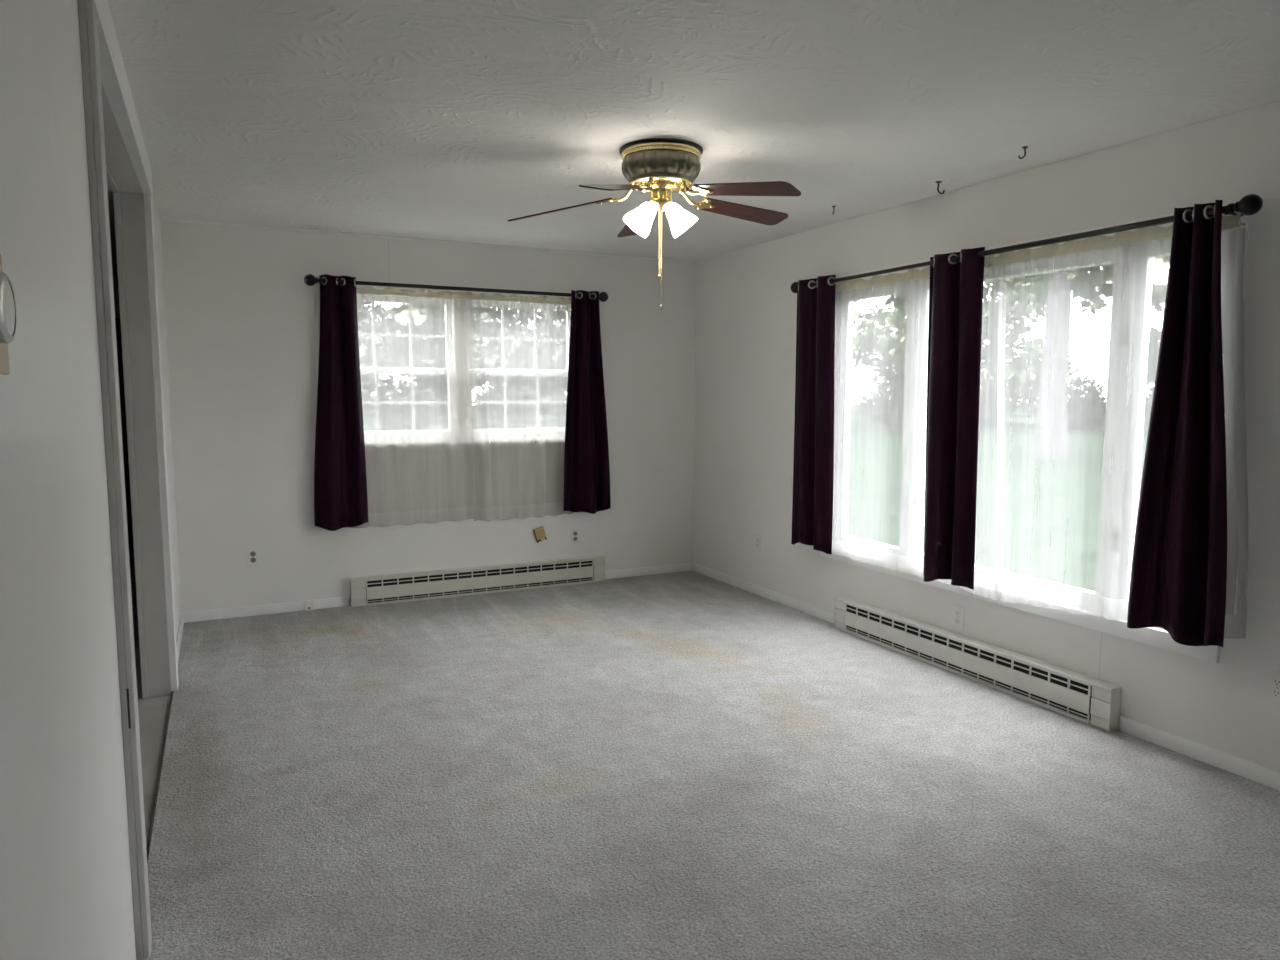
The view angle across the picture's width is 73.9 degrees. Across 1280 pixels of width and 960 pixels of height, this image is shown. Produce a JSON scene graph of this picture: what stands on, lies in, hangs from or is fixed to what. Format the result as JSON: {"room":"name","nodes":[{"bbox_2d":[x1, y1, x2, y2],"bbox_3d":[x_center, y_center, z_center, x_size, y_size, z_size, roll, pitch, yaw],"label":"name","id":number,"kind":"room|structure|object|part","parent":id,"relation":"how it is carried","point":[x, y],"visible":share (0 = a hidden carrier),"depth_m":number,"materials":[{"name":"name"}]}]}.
{"room":"empty living room","nodes":[
{"label":"empty living room","id":0,"kind":"room"},
{"bbox_2d":[0,0,180,959],"bbox_3d":[-1.232,-0.015,1.804,0.132,2.590,7.711,-3,6,-26],"label":"wall","id":1,"kind":"structure","parent":0,"point":[66,884],"depth_m":1.39,"materials":[{"name":"paint"}]},
{"bbox_2d":[0,254,15,374],"bbox_3d":[-0.762,-0.204,1.017,0.035,0.153,0.164,-3,6,-26],"label":"thermostat","id":2,"kind":"object","parent":1,"relation":"attached to","point":[7,301],"visible":1,"depth_m":0.98,"materials":[{"name":"beige plastic"}]},
{"bbox_3d":[-0.779,-0.204,1.019,0.006,0.153,0.145,-3,6,-26],"label":"plate","id":3,"kind":"part","parent":2,"relation":"part of","materials":[{"name":"beige plastic"}]},
{"bbox_2d":[78,0,178,959],"bbox_3d":[-1.811,-0.095,2.985,0.185,2.469,2.255,-3,6,-26],"label":"door","id":4,"kind":"structure","parent":1,"relation":"in","point":[118,162],"depth_m":3.16,"materials":[{"name":"paint"}]},
{"bbox_3d":[-1.270,0.055,2.054,0.014,2.304,0.089,-3,6,-26],"label":"casing","id":5,"kind":"part","parent":4,"relation":"part of","materials":[{"name":"paint"}]},
{"bbox_3d":[-1.257,0.054,2.060,0.014,2.304,0.083,-3,6,-26],"label":"casing","id":6,"kind":"part","parent":4,"relation":"part of","materials":[{"name":"paint"}]},
{"bbox_3d":[-1.748,-1.258,2.897,0.050,0.137,2.255,-3,6,-26],"label":"head casing","id":7,"kind":"part","parent":4,"relation":"part of","materials":[{"name":"white paint"}]},
{"bbox_3d":[-2.238,-0.143,3.980,0.030,2.302,0.092,-3,6,-26],"label":"casing","id":8,"kind":"part","parent":4,"relation":"part of","materials":[{"name":"white paint"}]},
{"bbox_2d":[146,691,173,863],"bbox_3d":[-1.763,1.117,3.118,0.011,0.027,2.120,-3,6,-26],"label":"trim","id":9,"kind":"structure","parent":1,"relation":"attached to","point":[171,697],"depth_m":3.11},
{"bbox_2d":[176,613,183,663],"bbox_3d":[-2.548,0.910,4.696,0.013,0.068,1.248,-3,6,-26],"label":"baseboard","id":10,"kind":"structure","parent":1,"relation":"attached to","point":[180,631],"depth_m":4.81,"materials":[{"name":"white paint"}]},
{"bbox_2d":[108,192,117,276],"bbox_3d":[-3.100,-1.486,4.028,1.138,0.080,7.800,-3,6,-26],"label":"ceiling","id":11,"kind":"structure","parent":0,"point":[110,194],"depth_m":5.54,"materials":[{"name":"paint"}]},
{"bbox_2d":[113,277,119,317],"bbox_3d":[-4.808,-0.610,7.698,1.390,2.570,0.100,-3,6,-26],"label":"wall","id":12,"kind":"structure","parent":0,"point":[115,279],"depth_m":7.60,"materials":[{"name":"paint"}]},
{"bbox_2d":[115,318,133,549],"bbox_3d":[-4.733,-0.403,7.668,0.920,2.094,0.048,-3,6,-26],"label":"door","id":13,"kind":"structure","parent":12,"relation":"in","point":[117,320],"depth_m":7.68,"materials":[{"name":"black"}]},
{"bbox_3d":[-4.723,-0.866,7.603,0.680,0.800,0.009,-3,6,-26],"label":"panel","id":14,"kind":"part","parent":13,"relation":"part of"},
{"bbox_3d":[-4.725,0.054,7.697,0.680,0.750,0.009,-3,6,-26],"label":"panel","id":15,"kind":"part","parent":13,"relation":"part of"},
{"bbox_2d":[160,220,695,612],"bbox_3d":[-1.232,-0.440,6.002,3.638,2.590,0.140,-3,6,-26],"label":"wall","id":16,"kind":"structure","parent":0,"point":[240,309],"depth_m":5.67,"materials":[{"name":"paint"}]},
{"bbox_2d":[246,547,259,566],"bbox_3d":[-2.459,0.489,5.406,0.072,0.120,0.010,-3,6,-26],"label":"wall outlet","id":17,"kind":"object","parent":16,"relation":"attached to","point":[252,553],"visible":1,"depth_m":5.40,"materials":[{"name":"white plastic"}]},
{"bbox_2d":[183,596,348,622],"bbox_3d":[-2.389,0.832,5.474,0.990,0.068,0.013,-3,6,-26],"label":"baseboard","id":18,"kind":"structure","parent":16,"relation":"attached to","point":[224,613],"depth_m":5.45,"materials":[{"name":"white paint"}]},
{"bbox_2d":[304,601,313,610],"bbox_3d":[-2.163,0.824,5.566,0.060,0.058,0.020,-3,6,-26],"label":"jack","id":19,"kind":"object","parent":16,"relation":"attached to","point":[309,605],"visible":1,"depth_m":5.56,"materials":[{"name":"white plastic"}]},
{"bbox_2d":[314,277,570,452],"bbox_3d":[-1.249,-0.774,5.927,1.930,1.124,0.149,-3,6,-26],"label":"window","id":20,"kind":"structure","parent":16,"relation":"in","point":[460,435],"depth_m":5.91,"materials":[{"name":"white paint"}]},
{"bbox_3d":[-2.049,-0.731,5.481,0.062,1.124,0.016,-3,6,-26],"label":"casing","id":21,"kind":"part","parent":20,"relation":"part of","materials":[{"name":"white paint"}]},
{"bbox_3d":[-1.675,-0.976,5.753,0.800,0.515,0.034,-3,6,-26],"label":"sash","id":22,"kind":"part","parent":20,"relation":"part of","materials":[{"name":"plastic"}]},
{"bbox_3d":[-1.658,-0.520,5.763,0.800,0.465,0.034,-3,6,-26],"label":"sash","id":23,"kind":"part","parent":20,"relation":"part of","materials":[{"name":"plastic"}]},
{"bbox_3d":[-1.226,-1.298,5.830,1.894,0.062,0.016,-3,6,-26],"label":"casing","id":24,"kind":"part","parent":20,"relation":"part of","materials":[{"name":"white paint"}]},
{"bbox_3d":[-1.259,-1.262,5.899,1.700,0.025,0.090,-3,6,-26],"label":"frame","id":25,"kind":"part","parent":20,"relation":"part of","materials":[{"name":"plastic"}]},
{"bbox_3d":[-1.261,-0.294,5.997,1.700,0.030,0.090,-3,6,-26],"label":"frame","id":26,"kind":"part","parent":20,"relation":"part of","materials":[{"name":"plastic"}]},
{"bbox_3d":[-1.229,-0.260,5.936,1.930,0.030,0.054,-3,6,-26],"label":"sill","id":27,"kind":"part","parent":20,"relation":"part of","materials":[{"name":"white paint"}]},
{"bbox_3d":[-1.229,-0.241,5.937,1.894,0.062,0.016,-3,6,-26],"label":"casing","id":28,"kind":"part","parent":20,"relation":"part of","materials":[{"name":"white paint"}]},
{"bbox_3d":[-0.855,-0.558,6.157,0.810,0.465,0.034,-3,6,-26],"label":"sash","id":29,"kind":"part","parent":20,"relation":"part of","materials":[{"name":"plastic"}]},
{"bbox_3d":[-0.872,-1.014,6.146,0.810,0.515,0.034,-3,6,-26],"label":"sash","id":30,"kind":"part","parent":20,"relation":"part of","materials":[{"name":"plastic"}]},
{"bbox_3d":[-1.216,-1.246,5.813,1.820,0.012,0.033,-3,6,-26],"label":"rod","id":31,"kind":"object","parent":20,"relation":"attached to","visible":0},
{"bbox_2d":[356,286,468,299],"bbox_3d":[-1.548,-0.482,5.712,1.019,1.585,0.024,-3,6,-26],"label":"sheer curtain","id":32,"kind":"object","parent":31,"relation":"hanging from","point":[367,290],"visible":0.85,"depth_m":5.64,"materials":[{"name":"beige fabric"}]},
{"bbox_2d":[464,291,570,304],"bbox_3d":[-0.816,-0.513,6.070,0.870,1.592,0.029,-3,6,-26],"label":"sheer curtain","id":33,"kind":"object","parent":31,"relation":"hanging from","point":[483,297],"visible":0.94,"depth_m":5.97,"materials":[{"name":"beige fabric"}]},
{"bbox_2d":[304,274,607,301],"bbox_3d":[-1.178,-1.295,5.787,2.074,0.072,0.136,-3,6,-26],"label":"curtain rod","id":34,"kind":"object","parent":16,"relation":"attached to","point":[310,280],"visible":0.91,"depth_m":5.69,"materials":[{"name":"black metal"}]},
{"bbox_2d":[314,274,367,530],"bbox_3d":[-1.934,-0.486,5.457,0.335,1.626,0.067,-3,6,-26],"label":"curtain","id":35,"kind":"object","parent":34,"relation":"hanging from","point":[340,479],"visible":1,"depth_m":5.46,"materials":[{"name":"fabric"}]},
{"bbox_2d":[564,290,610,513],"bbox_3d":[-0.398,-0.557,6.213,0.375,1.625,0.082,-3,6,-26],"label":"curtain","id":36,"kind":"object","parent":34,"relation":"hanging from","point":[586,455],"visible":1,"depth_m":6.21,"materials":[{"name":"fabric"}]},
{"bbox_2d":[349,556,604,606],"bbox_3d":[-1.101,0.711,6.067,1.842,0.187,0.068,-3,6,-26],"label":"baseboard heater","id":37,"kind":"object","parent":16,"relation":"attached to","point":[370,590],"visible":1,"depth_m":6.00,"materials":[{"name":"white metal"}]},
{"bbox_3d":[-1.925,0.757,5.666,0.005,0.173,0.064,-3,6,-26],"label":"plate","id":38,"kind":"part","parent":37,"relation":"part of","materials":[{"name":"beige metal"}]},
{"bbox_3d":[-1.090,0.725,6.046,1.642,0.084,0.008,-3,6,-26],"label":"panel","id":39,"kind":"part","parent":37,"relation":"part of","materials":[{"name":"beige metal"}]},
{"bbox_3d":[-1.091,0.800,6.055,1.646,0.013,0.014,-3,6,-26],"label":"rail","id":40,"kind":"part","parent":37,"relation":"part of","materials":[{"name":"beige metal"}]},
{"bbox_2d":[533,526,546,542],"bbox_3d":[-0.732,0.401,6.238,0.098,0.118,0.033,-3,6,-26],"label":"wall box","id":41,"kind":"object","parent":16,"relation":"attached to","point":[539,532],"visible":1,"depth_m":6.23,"materials":[{"name":"beige plastic"}]},
{"bbox_2d":[571,528,579,543],"bbox_3d":[-0.485,0.420,6.376,0.072,0.120,0.010,-3,6,-26],"label":"wall outlet","id":42,"kind":"object","parent":16,"relation":"attached to","point":[575,532],"visible":1,"depth_m":6.37,"materials":[{"name":"white plastic"}]},
{"bbox_2d":[605,563,692,579],"bbox_3d":[0.074,0.715,6.681,0.796,0.068,0.013,-3,6,-26],"label":"baseboard","id":43,"kind":"structure","parent":16,"relation":"attached to","point":[643,571],"depth_m":6.67,"materials":[{"name":"white paint"}]},
{"bbox_2d":[107,0,1279,262],"bbox_3d":[0.473,-1.320,2.440,3.638,0.114,7.577,-3,6,-26],"label":"ceiling","id":44,"kind":"structure","parent":0,"point":[443,120],"depth_m":2.98,"materials":[{"name":"paint"}]},
{"bbox_2d":[508,138,800,309],"bbox_3d":[0.121,-1.068,3.668,1.248,0.664,1.282,-3,6,-26],"label":"ceiling fan","id":45,"kind":"object","parent":44,"relation":"hanging from","point":[660,167],"visible":1,"depth_m":3.53,"materials":[{"name":"brown wood"}]},
{"bbox_3d":[-0.341,-1.165,3.668,0.462,0.006,0.132,-10,17,6],"label":"blade","id":46,"kind":"part","parent":45,"relation":"part of","materials":[{"name":"brown wood"}]},
{"bbox_3d":[-0.082,-1.114,3.235,0.132,0.006,0.462,15,23,19],"label":"blade","id":47,"kind":"part","parent":45,"relation":"part of","materials":[{"name":"brown wood"}]},
{"bbox_3d":[-0.006,-1.226,4.048,0.132,0.006,0.462,-13,3,-12],"label":"blade","id":48,"kind":"part","parent":45,"relation":"part of","materials":[{"name":"brown wood"}]},
{"bbox_3d":[-0.006,-1.109,3.628,0.142,0.144,0.130,-3,6,-26],"label":"lamp shade","id":49,"kind":"part","parent":45,"relation":"part of","materials":[{"name":"white glass"}]},
{"bbox_3d":[0.083,-1.011,3.631,0.003,0.270,0.003,-3,6,-26],"label":"pull chain","id":50,"kind":"part","parent":45,"relation":"part of","materials":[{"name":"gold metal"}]},
{"bbox_3d":[0.091,-0.950,3.653,0.003,0.393,0.003,-3,6,-26],"label":"pull chain","id":51,"kind":"part","parent":45,"relation":"part of","materials":[{"name":"gold metal"}]},
{"bbox_3d":[0.180,-1.113,3.652,0.140,0.141,0.126,-3,6,-26],"label":"lamp shade","id":52,"kind":"part","parent":45,"relation":"part of","materials":[{"name":"white glass"}]},
{"bbox_3d":[0.464,-1.212,3.846,0.462,0.006,0.132,1,-7,-31],"label":"blade","id":53,"kind":"part","parent":45,"relation":"part of","materials":[{"name":"brown wood"}]},
{"bbox_3d":[0.414,-1.141,3.341,0.462,0.006,0.132,16,2,40],"label":"blade","id":54,"kind":"part","parent":45,"relation":"part of","materials":[{"name":"brown wood"}]},
{"bbox_2d":[928,179,949,193],"bbox_3d":[1.446,-1.415,4.124,0.104,0.061,0.104,0,6,2],"label":"ceiling hook","id":55,"kind":"object","parent":44,"relation":"attached to","point":[938,182],"visible":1,"depth_m":4.12,"materials":[{"name":"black metal"}]},
{"bbox_2d":[1018,146,1027,158],"bbox_3d":[1.596,-1.362,3.545,0.037,0.048,0.024,2,6,16],"label":"ceiling hook","id":56,"kind":"object","parent":44,"relation":"attached to","point":[1024,147],"visible":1,"depth_m":3.54,"materials":[{"name":"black metal"}]},
{"bbox_2d":[129,549,1279,959],"bbox_3d":[-0.783,1.064,3.811,4.888,0.060,10.700,-3,6,-26],"label":"floor","id":57,"kind":"structure","parent":0,"point":[686,765],"depth_m":2.97,"materials":[{"name":"grey carpet"}]},
{"bbox_2d":[693,101,1279,771],"bbox_3d":[2.166,-0.169,3.393,0.140,2.590,7.851,-3,6,-26],"label":"wall","id":58,"kind":"structure","parent":0,"point":[746,305],"depth_m":3.93,"materials":[{"name":"paint"}]},
{"bbox_2d":[755,533,760,551],"bbox_3d":[0.831,0.442,6.004,0.010,0.120,0.072,-3,6,-26],"label":"wall outlet","id":59,"kind":"object","parent":58,"relation":"attached to","point":[757,536],"visible":1,"depth_m":6.00,"materials":[{"name":"white plastic"}]},
{"bbox_2d":[693,563,833,622],"bbox_3d":[0.831,0.782,6.035,0.013,0.068,1.823,-3,6,-26],"label":"baseboard","id":60,"kind":"structure","parent":58,"relation":"attached to","point":[815,611],"depth_m":5.90,"materials":[{"name":"white paint"}]},
{"bbox_2d":[952,604,963,629],"bbox_3d":[1.638,0.707,4.384,0.010,0.120,0.072,-3,6,-26],"label":"wall outlet","id":61,"kind":"object","parent":58,"relation":"attached to","point":[958,611],"visible":1,"depth_m":4.38,"materials":[{"name":"white plastic"}]},
{"bbox_2d":[834,596,1120,731],"bbox_3d":[1.608,0.886,4.395,0.068,0.187,1.800,-3,6,-26],"label":"baseboard heater","id":62,"kind":"object","parent":58,"relation":"attached to","point":[1095,700],"visible":1,"depth_m":4.15,"materials":[{"name":"white metal"}]},
{"bbox_3d":[1.586,0.974,4.393,0.014,0.013,1.604,-3,6,-26],"label":"rail","id":63,"kind":"part","parent":62,"relation":"part of","materials":[{"name":"white metal"}]},
{"bbox_3d":[1.585,0.899,4.385,0.008,0.084,1.600,-3,6,-26],"label":"panel","id":64,"kind":"part","parent":62,"relation":"part of","materials":[{"name":"white metal"}]},
{"bbox_3d":[2.006,0.975,3.596,0.064,0.173,0.005,-3,6,-26],"label":"plate","id":65,"kind":"part","parent":62,"relation":"part of","materials":[{"name":"white metal"}]},
{"bbox_2d":[790,194,1262,293],"bbox_3d":[1.587,-1.082,4.157,0.148,0.072,2.690,-3,6,-26],"label":"curtain rod","id":66,"kind":"object","parent":58,"relation":"attached to","point":[1250,204],"visible":0.77,"depth_m":3.50,"materials":[{"name":"black metal"}]},
{"bbox_2d":[791,275,835,554],"bbox_3d":[1.052,-0.395,5.222,0.075,1.666,0.400,-3,6,-26],"label":"curtain","id":67,"kind":"object","parent":66,"relation":"hanging from","point":[813,466],"visible":1,"depth_m":5.18,"materials":[{"name":"fabric"}]},
{"bbox_2d":[923,247,984,589],"bbox_3d":[1.545,-0.293,4.242,0.078,1.660,0.366,-3,6,-26],"label":"curtain","id":68,"kind":"object","parent":66,"relation":"hanging from","point":[955,289],"visible":1,"depth_m":4.21,"materials":[{"name":"fabric"}]},
{"bbox_2d":[1127,200,1226,646],"bbox_3d":[2.059,-0.197,3.194,0.070,1.643,0.373,-3,6,-26],"label":"curtain","id":69,"kind":"object","parent":66,"relation":"hanging from","point":[1178,580],"visible":1,"depth_m":3.19,"materials":[{"name":"fabric"}]},
{"bbox_2d":[820,201,1251,662],"bbox_3d":[1.717,-0.270,4.238,0.123,1.716,2.391,-3,6,-26],"label":"window","id":70,"kind":"structure","parent":58,"relation":"in","point":[1133,264],"depth_m":3.66,"materials":[{"name":"white paint"}]},
{"bbox_3d":[1.244,-0.372,5.231,0.080,1.580,0.045,-3,6,-26],"label":"frame","id":71,"kind":"part","parent":70,"relation":"part of","materials":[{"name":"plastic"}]},
{"bbox_3d":[1.372,-0.344,4.956,0.045,1.500,0.565,-3,6,-26],"label":"sash","id":72,"kind":"part","parent":70,"relation":"part of","materials":[{"name":"plastic"}]},
{"bbox_3d":[1.730,0.495,4.323,0.080,0.040,2.165,-3,6,-26],"label":"frame","id":73,"kind":"part","parent":70,"relation":"part of","materials":[{"name":"plastic"}]},
{"bbox_3d":[1.778,-0.260,4.135,0.045,1.500,1.135,-3,6,-26],"label":"sash","id":74,"kind":"part","parent":70,"relation":"part of","materials":[{"name":"plastic"}]},
{"bbox_3d":[1.669,0.552,4.298,0.016,0.068,2.391,-3,6,-26],"label":"casing","id":75,"kind":"part","parent":70,"relation":"part of","materials":[{"name":"white paint"}]},
{"bbox_3d":[1.734,-1.037,4.168,0.080,0.040,2.165,-3,6,-26],"label":"frame","id":76,"kind":"part","parent":70,"relation":"part of","materials":[{"name":"plastic"}]},
{"bbox_3d":[1.673,-1.088,4.132,0.016,0.068,2.391,-3,6,-26],"label":"casing","id":77,"kind":"part","parent":70,"relation":"part of","materials":[{"name":"white paint"}]},
{"bbox_3d":[1.996,0.238,3.595,0.014,0.060,0.015,-3,6,-26],"label":"lever","id":78,"kind":"part","parent":70,"relation":"part of","materials":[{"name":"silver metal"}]},
{"bbox_3d":[1.998,-0.608,3.510,0.014,0.060,0.015,-3,6,-26],"label":"lever","id":79,"kind":"part","parent":70,"relation":"part of","materials":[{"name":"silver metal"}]},
{"bbox_3d":[2.132,-0.186,3.421,0.045,1.500,0.325,-3,6,-26],"label":"sash","id":80,"kind":"part","parent":70,"relation":"part of","materials":[{"name":"plastic"}]},
{"bbox_3d":[2.221,-0.170,3.259,0.080,1.580,0.045,-3,6,-26],"label":"frame","id":81,"kind":"part","parent":70,"relation":"part of","materials":[{"name":"plastic"}]},
{"bbox_3d":[2.185,-0.162,3.179,0.016,1.716,0.068,-3,6,-26],"label":"casing","id":82,"kind":"part","parent":70,"relation":"part of","materials":[{"name":"white paint"}]},
{"bbox_3d":[1.646,-1.033,4.130,0.039,0.012,2.385,-3,6,-26],"label":"rod","id":83,"kind":"object","parent":70,"relation":"attached to","visible":0},
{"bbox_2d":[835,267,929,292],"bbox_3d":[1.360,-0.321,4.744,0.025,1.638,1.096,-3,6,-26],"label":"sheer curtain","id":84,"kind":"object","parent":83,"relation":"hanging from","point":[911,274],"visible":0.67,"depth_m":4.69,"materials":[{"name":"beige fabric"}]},
{"bbox_2d":[984,253,1005,268],"bbox_3d":[1.666,-0.251,4.128,0.027,1.656,0.299,-3,6,-26],"label":"sheer curtain","id":85,"kind":"object","parent":83,"relation":"hanging from","point":[989,260],"visible":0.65,"depth_m":4.04,"materials":[{"name":"beige fabric"}]},
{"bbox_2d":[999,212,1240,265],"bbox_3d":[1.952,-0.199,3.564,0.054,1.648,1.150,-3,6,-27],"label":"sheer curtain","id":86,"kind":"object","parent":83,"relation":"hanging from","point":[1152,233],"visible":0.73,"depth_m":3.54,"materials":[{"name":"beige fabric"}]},
{"bbox_2d":[1119,716,1279,790],"bbox_3d":[2.901,1.210,1.855,0.013,0.068,3.925,-3,6,-26],"label":"baseboard","id":87,"kind":"structure","parent":58,"relation":"attached to","point":[1260,774],"depth_m":3.30,"materials":[{"name":"white paint"}]},
{"bbox_2d":[1265,669,1279,704],"bbox_3d":[2.291,0.746,3.058,0.010,0.120,0.072,-3,6,-26],"label":"wall outlet","id":88,"kind":"object","parent":58,"relation":"attached to","point":[1273,676],"visible":1,"depth_m":3.07,"materials":[{"name":"white plastic"}]},
{"bbox_2d":[1271,688,1279,697],"bbox_3d":[2.289,0.766,3.059,0.004,0.033,0.033,-3,6,-26],"label":"receptacle","id":89,"kind":"object","parent":88,"relation":"attached to","point":[1275,692],"depth_m":3.06,"materials":[{"name":"white plastic"}]},
{"bbox_2d":[1272,678,1279,686],"bbox_3d":[2.289,0.726,3.055,0.004,0.033,0.033,-3,6,-26],"label":"receptacle","id":90,"kind":"object","parent":88,"relation":"attached to","point":[1275,681],"depth_m":3.06,"materials":[{"name":"white plastic"}]},
{"label":"outside","id":91,"kind":"structure","parent":0,"visible":0},
{"bbox_2d":[363,404,1150,590],"bbox_3d":[13.410,-2.150,40.040,180.000,0.300,180.000,-3,6,-26],"label":"ground","id":92,"kind":"structure","parent":91,"point":[1036,518],"depth_m":14.64,"materials":[{"name":"green plant"}]},
{"bbox_2d":[359,343,367,392],"bbox_3d":[-19.137,-9.107,47.565,7.724,11.921,7.437,1,6,5],"label":"tree","id":93,"kind":"object","parent":92,"relation":"on","point":[362,349],"visible":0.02,"depth_m":49.50,"materials":[{"name":"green plant"}]},
{"bbox_2d":[357,301,400,412],"bbox_3d":[-22.133,-12.698,66.879,9.466,15.173,9.831,-2,6,-18],"label":"tree","id":94,"kind":"object","parent":92,"relation":"on","point":[363,312],"visible":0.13,"depth_m":65.90,"materials":[{"name":"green plant"}]},
{"bbox_2d":[372,381,439,430],"bbox_3d":[-9.462,-2.747,34.591,2.479,2.515,3.744,1,6,12],"label":"bush","id":95,"kind":"object","parent":92,"relation":"on","point":[400,416],"visible":0.83,"depth_m":34.06,"materials":[{"name":"green plant"}]},
{"bbox_2d":[371,303,494,420],"bbox_3d":[-12.986,-9.841,52.263,7.775,12.463,8.075,0,6,-3],"label":"tree","id":96,"kind":"object","parent":92,"relation":"on","point":[431,351],"visible":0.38,"depth_m":51.68,"materials":[{"name":"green plant"}]},
{"bbox_2d":[472,382,536,429],"bbox_3d":[-5.743,-2.821,35.400,2.479,2.515,3.744,-5,7,-39],"label":"bush","id":97,"kind":"object","parent":92,"relation":"on","point":[492,416],"visible":0.76,"depth_m":34.84,"materials":[{"name":"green plant"}]},
{"bbox_2d":[469,307,549,404],"bbox_3d":[-11.018,-13.046,70.560,9.831,15.173,9.465,-3,6,-25],"label":"tree","id":98,"kind":"object","parent":92,"relation":"on","point":[484,324],"visible":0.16,"depth_m":68.19,"materials":[{"name":"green plant"}]},
{"bbox_2d":[488,309,567,421],"bbox_3d":[-5.211,-9.410,50.858,7.724,11.921,7.437,-1,6,-10],"label":"tree","id":99,"kind":"object","parent":92,"relation":"on","point":[551,355],"visible":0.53,"depth_m":49.61,"materials":[{"name":"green plant"}]},
{"bbox_2d":[548,394,566,427],"bbox_3d":[-1.986,-2.857,35.844,3.744,2.515,2.479,0,6,-1],"label":"bush","id":100,"kind":"object","parent":92,"relation":"on","point":[561,410],"visible":0.03,"depth_m":35.45,"materials":[{"name":"green plant"}]},
{"bbox_2d":[859,376,903,424],"bbox_3d":[13.814,-4.066,45.789,4.044,3.143,2.677,3,7,28],"label":"shrub","id":101,"kind":"object","parent":92,"relation":"on","point":[884,403],"visible":0.47,"depth_m":45.71,"materials":[{"name":"green plant"}]},
{"bbox_2d":[852,293,990,430],"bbox_3d":[12.487,-7.951,39.350,7.018,11.391,5.870,-5,8,-41],"label":"tree","id":102,"kind":"object","parent":92,"relation":"on","point":[891,348],"visible":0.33,"depth_m":38.90,"materials":[{"name":"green plant"}]},
{"bbox_2d":[979,375,1013,427],"bbox_3d":[17.915,-3.918,44.409,4.044,3.143,2.677,-4,7,-35],"label":"shrub","id":103,"kind":"object","parent":92,"relation":"on","point":[993,401],"visible":0.58,"depth_m":43.75,"materials":[{"name":"green plant"}]},
{"bbox_2d":[850,409,1149,440],"bbox_3d":[16.832,-1.593,27.412,24.140,1.150,0.140,6,8,44],"label":"rail fence","id":104,"kind":"object","parent":92,"relation":"on","point":[852,412],"visible":0.15,"depth_m":31.02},
{"bbox_3d":[9.341,-2.226,34.743,3.000,0.120,0.060,6,8,44],"label":"rail","id":105,"kind":"part","parent":104,"relation":"part of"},
{"bbox_3d":[9.342,-2.724,34.693,3.000,0.120,0.060,6,8,44],"label":"rail","id":106,"kind":"part","parent":104,"relation":"part of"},
{"bbox_3d":[10.411,-2.242,33.685,0.140,1.150,0.140,6,8,44],"label":"post","id":107,"kind":"part","parent":104,"relation":"part of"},
{"bbox_3d":[12.552,-2.026,31.594,0.140,1.150,0.140,6,8,44],"label":"post","id":108,"kind":"part","parent":104,"relation":"part of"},
{"bbox_3d":[13.621,-1.793,30.561,3.000,0.120,0.060,6,8,44],"label":"rail","id":109,"kind":"part","parent":104,"relation":"part of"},
{"bbox_3d":[13.623,-2.291,30.511,3.000,0.120,0.060,6,8,44],"label":"rail","id":110,"kind":"part","parent":104,"relation":"part of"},
{"bbox_3d":[15.762,-1.577,28.470,3.000,0.120,0.060,6,8,44],"label":"rail","id":111,"kind":"part","parent":104,"relation":"part of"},
{"bbox_3d":[15.763,-2.074,28.420,3.000,0.120,0.060,6,8,44],"label":"rail","id":112,"kind":"part","parent":104,"relation":"part of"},
{"bbox_2d":[980,276,1080,414],"bbox_3d":[20.349,-10.371,48.571,8.689,14.389,7.662,2,6,15],"label":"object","id":113,"kind":"object","parent":92,"relation":"on","point":[1021,374],"visible":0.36,"depth_m":47.08,"materials":[{"name":"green plant"}]},
{"bbox_2d":[1066,374,1105,429],"bbox_3d":[21.830,-3.729,42.628,2.677,3.143,4.044,-1,6,-8],"label":"shrub","id":114,"kind":"object","parent":92,"relation":"on","point":[1076,404],"visible":0.66,"depth_m":41.80,"materials":[{"name":"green plant"}]},
{"bbox_2d":[1025,255,1169,459],"bbox_3d":[11.077,-8.269,22.449,6.796,15.456,6.939,5,8,41],"label":"tree","id":115,"kind":"object","parent":92,"relation":"on","point":[1051,441],"visible":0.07,"depth_m":22.53,"materials":[{"name":"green plant"}]},
{"bbox_2d":[1144,392,1152,425],"bbox_3d":[25.580,-3.500,40.448,4.044,3.143,2.677,2,6,19],"label":"shrub","id":116,"kind":"object","parent":92,"relation":"on","point":[1148,400],"visible":0.04,"depth_m":40.72,"materials":[{"name":"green plant"}]},
{"bbox_2d":[1146,268,1168,392],"bbox_3d":[24.016,-6.302,35.980,6.515,9.530,6.194,5,8,40],"label":"tree","id":117,"kind":"object","parent":92,"relation":"on","point":[1154,334],"visible":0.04,"depth_m":37.22,"materials":[{"name":"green plant"}]}
]}

